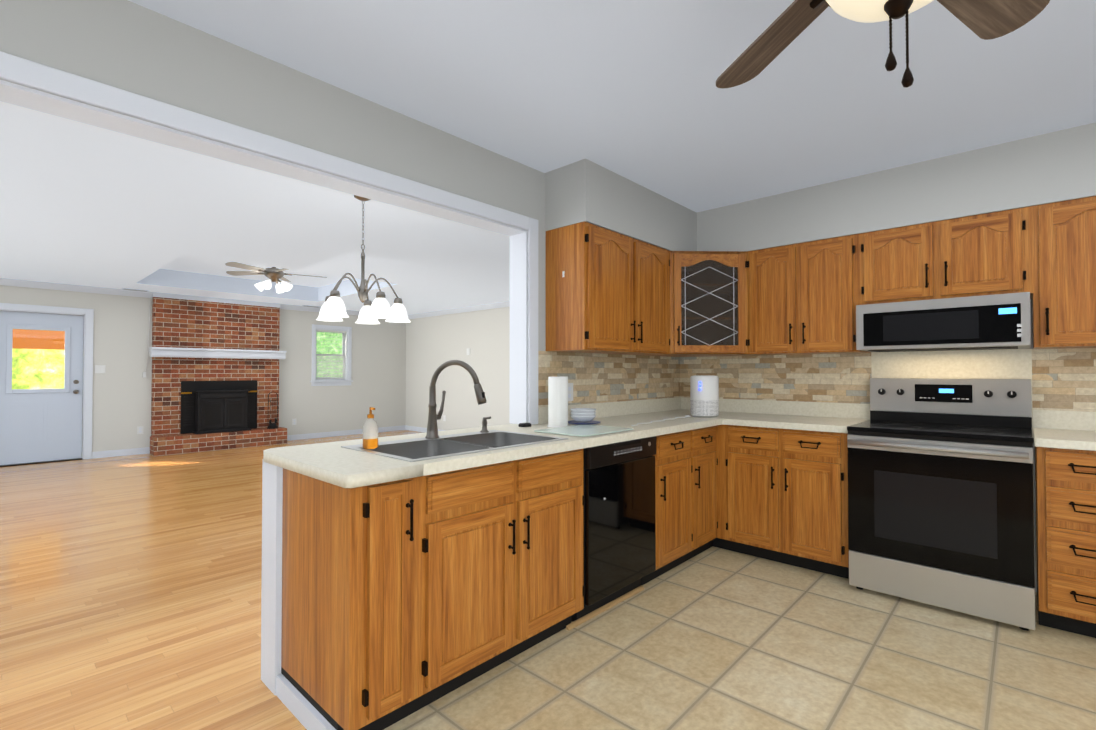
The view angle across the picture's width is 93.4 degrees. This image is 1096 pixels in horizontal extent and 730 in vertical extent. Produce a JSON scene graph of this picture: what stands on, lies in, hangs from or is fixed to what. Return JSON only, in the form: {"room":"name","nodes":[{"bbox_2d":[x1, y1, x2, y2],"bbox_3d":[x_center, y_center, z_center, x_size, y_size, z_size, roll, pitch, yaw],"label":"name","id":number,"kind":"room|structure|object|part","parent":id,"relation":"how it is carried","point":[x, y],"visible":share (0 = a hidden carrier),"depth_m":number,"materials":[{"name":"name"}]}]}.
{"room":"kitchen","nodes":[
{"label":"kitchen","id":0,"kind":"room"},
{"bbox_2d":[0,285,405,451],"bbox_3d":[-6.253,0.115,7.694,0.140,2.440,9.570,-1,-1,43],"label":"wall","id":1,"kind":"structure","parent":0,"point":[121,404],"depth_m":9.25,"materials":[{"name":"white paint"}]},
{"bbox_2d":[0,311,83,464],"bbox_3d":[-6.883,0.303,6.976,0.116,2.011,0.888,-1,-1,43],"label":"exterior door","id":2,"kind":"structure","parent":1,"relation":"in","point":[39,425],"depth_m":7.01,"materials":[{"name":"white paint"}]},
{"bbox_2d":[0,303,93,466],"bbox_3d":[-6.892,0.262,6.986,0.158,2.125,1.085,-1,-1,43],"label":"door frame","id":3,"kind":"structure","parent":1,"relation":"attached to","point":[88,314],"depth_m":7.28,"materials":[{"name":"white painted wood"}]},
{"bbox_2d":[0,278,152,458],"bbox_3d":[-7.635,0.090,6.043,0.070,2.440,4.827,-1,-1,43],"label":"baseboard","id":4,"kind":"structure","parent":1,"relation":"attached to","point":[75,288],"depth_m":7.35,"materials":[{"name":"white"}]},
{"bbox_2d":[95,365,105,372],"bbox_3d":[-6.421,0.060,7.401,0.012,0.115,0.115,-1,-1,43],"label":"light switch","id":5,"kind":"object","parent":1,"relation":"attached to","point":[100,368],"depth_m":7.40,"materials":[{"name":"white plastic"}]},
{"bbox_2d":[137,426,142,433],"bbox_3d":[-6.107,0.975,7.730,0.008,0.115,0.075,-1,-1,43],"label":"outlet","id":6,"kind":"object","parent":1,"relation":"attached to","point":[139,428],"depth_m":7.73,"materials":[{"name":"white plastic"}]},
{"bbox_2d":[143,301,150,376],"bbox_3d":[-6.056,-0.389,7.788,0.028,1.150,0.084,-1,-1,43],"label":"cable","id":7,"kind":"object","parent":1,"relation":"attached to","point":[144,373],"visible":1,"depth_m":7.80,"materials":[{"name":"white plastic"}]},
{"bbox_2d":[292,418,296,424],"bbox_3d":[-4.600,1.029,9.361,0.008,0.115,0.075,-1,-1,43],"label":"outlet","id":8,"kind":"object","parent":1,"relation":"attached to","point":[294,421],"depth_m":9.36,"materials":[{"name":"white plastic"}]},
{"bbox_2d":[310,324,352,385],"bbox_3d":[-4.171,-0.178,9.915,0.190,1.150,0.810,-1,-1,43],"label":"window","id":9,"kind":"structure","parent":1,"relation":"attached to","point":[345,355],"depth_m":9.92,"materials":[{"name":"white"}]},
{"bbox_2d":[280,304,403,440],"bbox_3d":[-3.932,0.149,10.051,0.070,2.440,2.497,-1,-1,43],"label":"baseboard","id":10,"kind":"structure","parent":1,"relation":"attached to","point":[282,306],"depth_m":9.71,"materials":[{"name":"white"}]},
{"bbox_2d":[0,430,424,729],"bbox_3d":[-1.579,1.303,3.495,12.800,0.060,9.490,-1,-1,43],"label":"floor","id":11,"kind":"structure","parent":0,"point":[130,591],"depth_m":2.85,"materials":[{"name":"brown wood"}]},
{"bbox_2d":[149,292,286,455],"bbox_3d":[-5.266,0.126,8.363,0.398,2.437,1.890,-1,-1,43],"label":"brick fireplace","id":12,"kind":"object","parent":11,"relation":"on","point":[197,338],"visible":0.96,"depth_m":8.27,"materials":[{"name":"red brick"}]},
{"bbox_2d":[180,380,256,433],"bbox_3d":[-5.256,0.665,8.339,0.230,0.821,1.080,-1,-1,43],"label":"stove","id":13,"kind":"object","parent":12,"relation":"in","point":[216,406],"visible":0.98,"depth_m":8.26,"materials":[{"name":"black metal"}]},
{"bbox_2d":[267,392,277,428],"bbox_3d":[-4.717,0.770,8.846,0.170,0.629,0.170,-1,-1,43],"label":"fireplace tool set","id":14,"kind":"object","parent":12,"relation":"on","point":[272,426],"visible":1,"depth_m":8.81,"materials":[{"name":"black metal"}]},
{"bbox_2d":[0,0,696,350],"bbox_3d":[-0.552,0.037,2.429,0.460,2.440,9.290,-1,-1,43],"label":"wall","id":15,"kind":"structure","parent":0,"point":[130,46],"depth_m":2.11,"materials":[{"name":"grey paint"}]},
{"bbox_2d":[0,51,537,424],"bbox_3d":[-1.454,0.179,1.688,0.176,2.135,3.930,-1,-1,43],"label":"door frame","id":16,"kind":"structure","parent":15,"relation":"attached to","point":[523,386],"depth_m":2.08,"materials":[{"name":"white"}]},
{"bbox_2d":[541,221,628,355],"bbox_3d":[0.291,-0.449,3.243,0.322,0.732,0.555,-1,-1,43],"label":"upper cabinet","id":17,"kind":"object","parent":15,"relation":"attached to","point":[587,264],"depth_m":3.06,"materials":[{"name":"brown wood"}]},
{"bbox_2d":[538,396,680,423],"bbox_3d":[0.530,0.312,3.716,0.020,0.100,1.745,-1,-1,43],"label":"backsplash","id":18,"kind":"structure","parent":15,"relation":"attached to","point":[611,407],"depth_m":3.72,"materials":[{"name":"beige stone"}]},
{"bbox_2d":[629,237,684,355],"bbox_3d":[0.610,-0.445,3.552,0.370,0.732,0.600,-1,-1,43],"label":"upper cabinet","id":19,"kind":"object","parent":15,"relation":"attached to","point":[654,271],"depth_m":3.47,"materials":[{"name":"brown wood"}]},
{"bbox_2d":[681,251,744,347],"bbox_3d":[1.143,-0.462,3.655,0.373,0.647,0.373,-1,-1,43],"label":"upper cabinet","id":20,"kind":"object","parent":15,"relation":"attached to","point":[712,282],"depth_m":3.66,"materials":[{"name":"brown wood"}]},
{"bbox_3d":[1.135,-0.440,3.875,0.703,0.733,0.702,-1,-1,43],"label":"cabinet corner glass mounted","id":21,"kind":"part","parent":20,"relation":"part of","materials":[{"name":"brown wood"}]},
{"bbox_2d":[405,307,510,429],"bbox_3d":[-0.262,0.128,8.579,7.460,2.440,0.140,-1,-1,43],"label":"wall","id":22,"kind":"structure","parent":0,"point":[433,343],"depth_m":9.78,"materials":[{"name":"white paint"}]},
{"bbox_2d":[404,301,509,432],"bbox_3d":[-0.333,0.126,8.502,7.460,2.440,0.070,-1,-1,43],"label":"baseboard","id":23,"kind":"structure","parent":22,"relation":"attached to","point":[507,303],"depth_m":9.92,"materials":[{"name":"white"}]},
{"bbox_2d":[0,0,1095,314],"bbox_3d":[-1.573,-1.339,3.393,12.880,0.340,9.570,-1,-1,43],"label":"ceiling","id":24,"kind":"structure","parent":0,"point":[629,90],"depth_m":2.51,"materials":[{"name":"white paint"}]},
{"bbox_2d":[122,288,148,291],"bbox_3d":[-6.045,-1.100,7.568,0.100,0.013,0.300,-1,-1,43],"label":"ceiling vent","id":25,"kind":"object","parent":24,"relation":"in","point":[148,290],"depth_m":7.54,"materials":[{"name":"white metal"}]},
{"bbox_2d":[225,262,326,292],"bbox_3d":[-3.591,-1.165,6.808,1.206,0.382,1.248,-1,-1,43],"label":"room ceiling fan","id":26,"kind":"object","parent":24,"relation":"hanging from","point":[273,274],"visible":0.83,"depth_m":6.79,"materials":[{"name":"silver metal"}]},
{"bbox_2d":[316,195,410,323],"bbox_3d":[-1.255,-0.737,3.533,0.610,0.855,0.633,-1,-1,43],"label":"dining chandelier","id":27,"kind":"object","parent":24,"relation":"hanging from","point":[332,309],"visible":0.98,"depth_m":3.52,"materials":[{"name":"white glass"}]},
{"bbox_2d":[716,0,1049,88],"bbox_3d":[0.779,-0.890,1.054,1.208,0.622,1.258,-1,-1,43],"label":"kitchen ceiling fan","id":28,"kind":"object","parent":24,"relation":"hanging from","point":[981,19],"visible":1,"depth_m":1.37,"materials":[{"name":"brown wood"}]},
{"bbox_2d":[384,546,1095,729],"bbox_3d":[1.838,1.274,1.499,5.070,0.060,3.207,-1,-1,43],"label":"floor","id":29,"kind":"structure","parent":0,"point":[714,638],"depth_m":2.14,"materials":[{"name":"beige tile"}]},
{"bbox_2d":[261,449,584,729],"bbox_3d":[-0.468,0.818,2.239,0.748,0.874,1.180,-1,-1,43],"label":"base cabinet","id":30,"kind":"object","parent":29,"relation":"on","point":[382,598],"depth_m":1.86,"materials":[{"name":"brown wood"}]},
{"bbox_2d":[353,436,504,467],"bbox_3d":[-0.454,0.419,2.093,0.454,0.170,0.442,-1,-1,43],"label":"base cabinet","id":31,"kind":"object","parent":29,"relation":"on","point":[433,451],"depth_m":2.21,"materials":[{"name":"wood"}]},
{"bbox_2d":[277,440,588,729],"bbox_3d":[-0.418,0.816,2.208,0.564,0.874,1.158,-1,-1,43],"label":"base cabinet","id":32,"kind":"object","parent":29,"relation":"on","point":[407,574],"depth_m":1.85,"materials":[{"name":"brown wood"}]},
{"bbox_2d":[263,443,424,491],"bbox_3d":[-0.792,0.355,1.900,0.770,0.040,0.266,-1,-1,43],"label":"countertop","id":33,"kind":"structure","parent":32,"relation":"on","point":[337,465],"depth_m":1.75,"materials":[{"name":"beige stone"}]},
{"bbox_2d":[363,407,377,448],"bbox_3d":[-0.711,0.251,2.070,0.060,0.165,0.060,-1,-1,43],"label":"hand soap bottle","id":34,"kind":"object","parent":33,"relation":"on","point":[370,433],"visible":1,"depth_m":2.05,"materials":[{"name":"orange"}]},
{"bbox_2d":[445,428,572,455],"bbox_3d":[-0.205,0.423,2.363,0.454,0.170,0.372,-1,-1,43],"label":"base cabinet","id":35,"kind":"object","parent":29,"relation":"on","point":[515,442],"depth_m":2.52,"materials":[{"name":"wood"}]},
{"bbox_2d":[566,585,643,629],"bbox_3d":[0.314,1.252,2.680,0.028,0.018,0.640,-1,-1,43],"label":"trim","id":36,"kind":"structure","parent":29,"relation":"on","point":[583,619],"depth_m":2.64,"materials":[{"name":"brown wood"}]},
{"bbox_2d":[571,436,655,621],"bbox_3d":[0.186,0.829,2.865,0.598,0.869,0.612,-1,-1,43],"label":"dishwasher","id":37,"kind":"object","parent":29,"relation":"on","point":[619,534],"visible":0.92,"depth_m":2.63,"materials":[{"name":"black metal"}]},
{"bbox_2d":[573,432,688,584],"bbox_3d":[0.559,0.832,3.287,0.594,0.874,0.498,-1,-1,43],"label":"base cabinet","id":38,"kind":"object","parent":29,"relation":"on","point":[672,451],"depth_m":3.04,"materials":[{"name":"brown wood"}]},
{"bbox_2d":[689,428,712,558],"bbox_3d":[0.789,0.836,3.536,0.594,0.874,0.447,-1,-1,43],"label":"base cabinet","id":39,"kind":"object","parent":29,"relation":"on","point":[701,439],"depth_m":3.32,"materials":[{"name":"brown wood"}]},
{"bbox_2d":[737,428,848,578],"bbox_3d":[1.664,0.834,3.414,0.714,0.874,0.599,-1,-1,43],"label":"base cabinet","id":40,"kind":"object","parent":29,"relation":"on","point":[792,487],"depth_m":3.16,"materials":[{"name":"brown wood"}]},
{"bbox_2d":[525,412,720,442],"bbox_3d":[0.523,0.375,3.239,0.656,0.040,1.185,-1,-1,43],"label":"countertop","id":41,"kind":"structure","parent":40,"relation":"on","point":[656,428],"depth_m":3.06,"materials":[{"name":"beige stone"}]},
{"bbox_2d":[518,422,530,426],"bbox_3d":[-0.131,0.339,2.934,0.048,0.022,0.070,-1,-1,43],"label":"stopper","id":42,"kind":"object","parent":41,"relation":"on","point":[525,424],"visible":1,"depth_m":2.91,"materials":[{"name":"black plastic"}]},
{"bbox_2d":[547,377,568,427],"bbox_3d":[0.058,0.208,2.925,0.128,0.284,0.128,-1,-1,43],"label":"paper towel roll","id":43,"kind":"object","parent":41,"relation":"on","point":[557,401],"visible":0.94,"depth_m":2.88,"materials":[{"name":"white paper"}]},
{"bbox_2d":[534,424,632,436],"bbox_3d":[0.192,0.343,2.711,0.345,0.008,0.440,-1,-1,43],"label":"glass cutting board","id":44,"kind":"object","parent":41,"relation":"on","point":[585,430],"visible":0.96,"depth_m":2.66,"materials":[{"name":"white"}]},
{"bbox_2d":[568,408,599,424],"bbox_3d":[0.210,0.308,3.089,0.210,0.089,0.210,-1,-1,43],"label":"bowls","id":45,"kind":"object","parent":44,"relation":"on","point":[580,416],"visible":0.96,"depth_m":3.04,"materials":[{"name":"white ceramic"}]},
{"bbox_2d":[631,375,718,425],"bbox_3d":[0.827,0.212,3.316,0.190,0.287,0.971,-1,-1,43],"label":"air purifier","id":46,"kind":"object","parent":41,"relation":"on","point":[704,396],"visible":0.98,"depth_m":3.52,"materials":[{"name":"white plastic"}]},
{"bbox_2d":[657,408,866,431],"bbox_3d":[1.414,0.381,3.654,1.402,0.040,0.635,-1,-1,43],"label":"countertop","id":47,"kind":"structure","parent":40,"relation":"on","point":[742,419],"depth_m":3.36,"materials":[{"name":"beige stone"}]},
{"bbox_2d":[847,378,1035,630],"bbox_3d":[2.167,0.671,2.863,0.769,1.185,0.709,-1,-1,43],"label":"range","id":48,"kind":"object","parent":29,"relation":"on","point":[940,492],"visible":1,"depth_m":2.67,"materials":[{"name":"silver metal"}]},
{"bbox_2d":[1035,448,1095,637],"bbox_3d":[2.645,0.821,2.508,0.392,0.874,0.599,-1,-1,43],"label":"base cabinet","id":49,"kind":"object","parent":29,"relation":"on","point":[1065,479],"depth_m":2.37,"materials":[{"name":"brown wood"}]},
{"bbox_2d":[1033,428,1095,451],"bbox_3d":[2.973,0.360,2.215,1.297,0.040,0.635,-1,-1,43],"label":"countertop","id":50,"kind":"structure","parent":49,"relation":"on","point":[1077,439],"depth_m":2.41,"materials":[{"name":"beige stone"}]},
{"bbox_2d":[697,123,1095,591],"bbox_3d":[2.839,0.040,2.652,5.140,2.440,0.460,-1,-1,43],"label":"wall","id":51,"kind":"structure","parent":0,"point":[1056,166],"depth_m":2.98,"materials":[{"name":"grey paint"}]},
{"bbox_2d":[733,242,808,355],"bbox_3d":[1.633,-0.444,3.642,0.460,0.732,0.369,-1,-1,43],"label":"upper cabinet","id":52,"kind":"object","parent":51,"relation":"attached to","point":[776,278],"depth_m":3.53,"materials":[{"name":"brown wood"}]},
{"bbox_2d":[809,233,872,355],"bbox_3d":[1.875,-0.446,3.451,0.422,0.732,0.322,-1,-1,43],"label":"upper cabinet","id":53,"kind":"object","parent":51,"relation":"attached to","point":[834,263],"depth_m":3.29,"materials":[{"name":"brown wood"}]},
{"bbox_2d":[681,349,1095,431],"bbox_3d":[2.390,0.140,3.175,3.451,0.456,0.020,-1,-1,43],"label":"backsplash","id":54,"kind":"structure","parent":51,"relation":"attached to","point":[994,363],"depth_m":3.16,"materials":[{"name":"beige stone"}]},
{"bbox_2d":[861,219,956,304],"bbox_3d":[2.198,-0.590,3.155,0.457,0.453,0.322,-1,-1,43],"label":"upper cabinet","id":55,"kind":"object","parent":51,"relation":"attached to","point":[916,262],"depth_m":3.02,"materials":[{"name":"brown wood"}]},
{"bbox_2d":[856,292,1030,351],"bbox_3d":[2.275,-0.226,2.998,0.769,0.274,0.405,-1,-1,43],"label":"over-the-range microwave","id":56,"kind":"object","parent":55,"relation":"attached to","point":[991,322],"visible":1,"depth_m":2.82,"materials":[{"name":"silver metal"}]},
{"bbox_2d":[953,205,1036,296],"bbox_3d":[2.435,-0.593,2.936,0.467,0.453,0.322,-1,-1,43],"label":"upper cabinet","id":57,"kind":"object","parent":51,"relation":"attached to","point":[997,251],"depth_m":2.75,"materials":[{"name":"brown wood"}]},
{"bbox_2d":[1029,196,1095,351],"bbox_3d":[2.783,-0.459,2.612,0.481,0.732,0.322,-1,-1,43],"label":"upper cabinet","id":58,"kind":"object","parent":51,"relation":"attached to","point":[1064,305],"depth_m":2.58,"materials":[{"name":"brown wood"}]},
{"label":"outside","id":59,"kind":"structure","parent":0,"visible":0},
{"bbox_2d":[12,329,64,388],"bbox_3d":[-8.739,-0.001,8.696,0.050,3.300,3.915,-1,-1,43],"label":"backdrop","id":60,"kind":"structure","parent":59,"point":[54,376],"depth_m":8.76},
{"bbox_2d":[316,332,342,377],"bbox_3d":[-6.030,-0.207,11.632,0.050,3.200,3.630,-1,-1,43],"label":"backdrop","id":61,"kind":"structure","parent":59,"point":[333,345],"depth_m":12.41,"materials":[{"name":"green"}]}
]}

